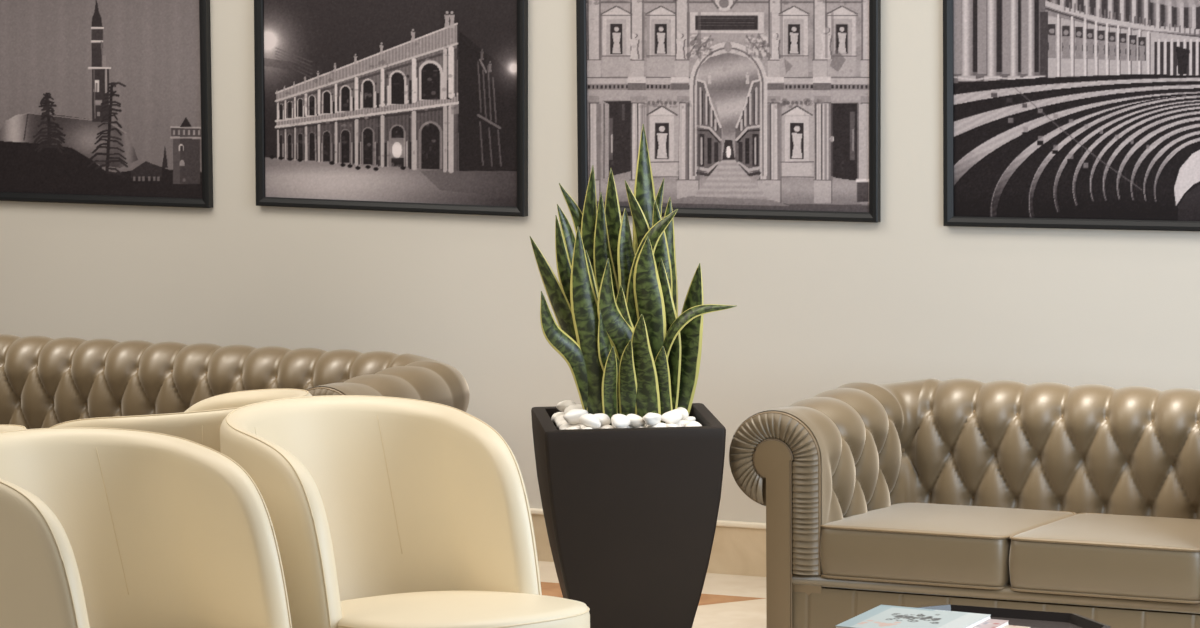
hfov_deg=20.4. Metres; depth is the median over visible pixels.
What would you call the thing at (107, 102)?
framed picture
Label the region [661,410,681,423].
pebble
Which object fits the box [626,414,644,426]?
pebble
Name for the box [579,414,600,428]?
pebble
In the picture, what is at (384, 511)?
tub chair
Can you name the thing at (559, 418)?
pebble
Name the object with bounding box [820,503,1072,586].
seat cushion
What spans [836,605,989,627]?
magazine
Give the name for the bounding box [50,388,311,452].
tub chair
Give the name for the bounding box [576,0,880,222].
framed picture
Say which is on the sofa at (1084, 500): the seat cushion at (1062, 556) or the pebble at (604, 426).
the seat cushion at (1062, 556)
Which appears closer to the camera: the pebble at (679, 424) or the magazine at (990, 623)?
the magazine at (990, 623)
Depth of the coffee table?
6.82 m
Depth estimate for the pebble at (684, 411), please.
8.27 m
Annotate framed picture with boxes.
[0,0,212,207]
[254,0,527,216]
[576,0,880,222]
[943,0,1199,230]
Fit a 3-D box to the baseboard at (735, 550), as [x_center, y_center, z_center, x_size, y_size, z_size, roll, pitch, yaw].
[0.541,0.679,9.422,9.200,0.138,0.016,2,7,23]
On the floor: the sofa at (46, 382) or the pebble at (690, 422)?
the sofa at (46, 382)
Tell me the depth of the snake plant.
8.23 m
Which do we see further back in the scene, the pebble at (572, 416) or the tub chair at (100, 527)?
the pebble at (572, 416)
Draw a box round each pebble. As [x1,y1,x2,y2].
[551,412,563,422]
[556,400,575,411]
[556,415,564,424]
[557,420,566,428]
[559,423,580,429]
[563,409,587,423]
[564,404,582,413]
[567,426,580,428]
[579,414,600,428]
[594,413,610,425]
[598,425,614,428]
[611,414,629,427]
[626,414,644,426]
[642,412,661,425]
[650,423,665,426]
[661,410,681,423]
[666,424,677,426]
[674,407,688,419]
[676,421,684,426]
[685,416,695,420]
[685,421,701,426]
[686,423,698,426]
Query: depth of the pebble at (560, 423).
8.24 m
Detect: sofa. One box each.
[0,334,469,428]
[729,378,1199,627]
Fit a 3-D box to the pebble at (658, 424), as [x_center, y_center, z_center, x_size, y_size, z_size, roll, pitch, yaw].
[0.145,0.283,8.162,0.054,0.033,0.044,-6,8,-38]
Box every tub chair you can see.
[0,425,25,431]
[0,427,291,627]
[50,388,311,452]
[220,395,589,627]
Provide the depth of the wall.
9.56 m
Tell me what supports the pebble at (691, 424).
on the planter
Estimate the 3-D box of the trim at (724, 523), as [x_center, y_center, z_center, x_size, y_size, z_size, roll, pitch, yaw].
[0.539,0.604,9.411,9.200,0.016,0.022,2,7,23]
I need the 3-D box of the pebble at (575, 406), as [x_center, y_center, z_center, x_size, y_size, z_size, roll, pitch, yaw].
[-0.057,0.245,8.311,0.062,0.039,0.049,3,7,26]
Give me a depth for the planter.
8.12 m
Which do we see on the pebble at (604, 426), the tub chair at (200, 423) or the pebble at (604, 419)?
the pebble at (604, 419)
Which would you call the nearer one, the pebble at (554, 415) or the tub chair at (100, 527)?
the tub chair at (100, 527)
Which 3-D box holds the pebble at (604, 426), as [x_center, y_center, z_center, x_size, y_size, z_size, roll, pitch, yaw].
[0.013,0.289,8.184,0.054,0.035,0.042,4,8,38]
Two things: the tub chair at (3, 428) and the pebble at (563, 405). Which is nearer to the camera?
the tub chair at (3, 428)
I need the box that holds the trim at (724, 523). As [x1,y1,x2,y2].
[530,508,765,528]
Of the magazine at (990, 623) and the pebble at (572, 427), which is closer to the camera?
the magazine at (990, 623)
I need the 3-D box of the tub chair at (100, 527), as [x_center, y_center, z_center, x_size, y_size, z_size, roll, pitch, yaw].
[-0.911,0.674,6.707,0.576,0.783,1.023,-6,9,-41]
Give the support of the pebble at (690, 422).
on the planter
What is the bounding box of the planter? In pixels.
[531,403,725,627]
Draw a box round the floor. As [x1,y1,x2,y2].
[538,561,766,627]
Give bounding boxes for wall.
[0,0,1199,522]
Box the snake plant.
[530,124,736,425]
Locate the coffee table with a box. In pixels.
[914,604,1110,627]
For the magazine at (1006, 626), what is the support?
on the magazine
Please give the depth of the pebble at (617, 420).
8.14 m
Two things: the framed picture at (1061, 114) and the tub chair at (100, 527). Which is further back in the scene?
the framed picture at (1061, 114)
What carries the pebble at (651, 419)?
on the pebble at (658, 424)
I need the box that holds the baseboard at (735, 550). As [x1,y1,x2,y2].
[531,514,765,576]
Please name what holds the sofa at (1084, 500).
on the floor
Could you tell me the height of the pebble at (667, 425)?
0.034 m
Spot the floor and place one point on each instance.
(726, 600)
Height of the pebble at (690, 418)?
0.031 m
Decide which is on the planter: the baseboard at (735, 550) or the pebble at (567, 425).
the pebble at (567, 425)
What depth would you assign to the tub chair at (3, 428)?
7.49 m
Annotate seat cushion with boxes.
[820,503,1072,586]
[1009,513,1199,600]
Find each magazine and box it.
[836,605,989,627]
[973,619,1007,627]
[1003,625,1030,627]
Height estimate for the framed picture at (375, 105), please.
0.764 m
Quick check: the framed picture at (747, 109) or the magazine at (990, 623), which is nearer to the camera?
the magazine at (990, 623)

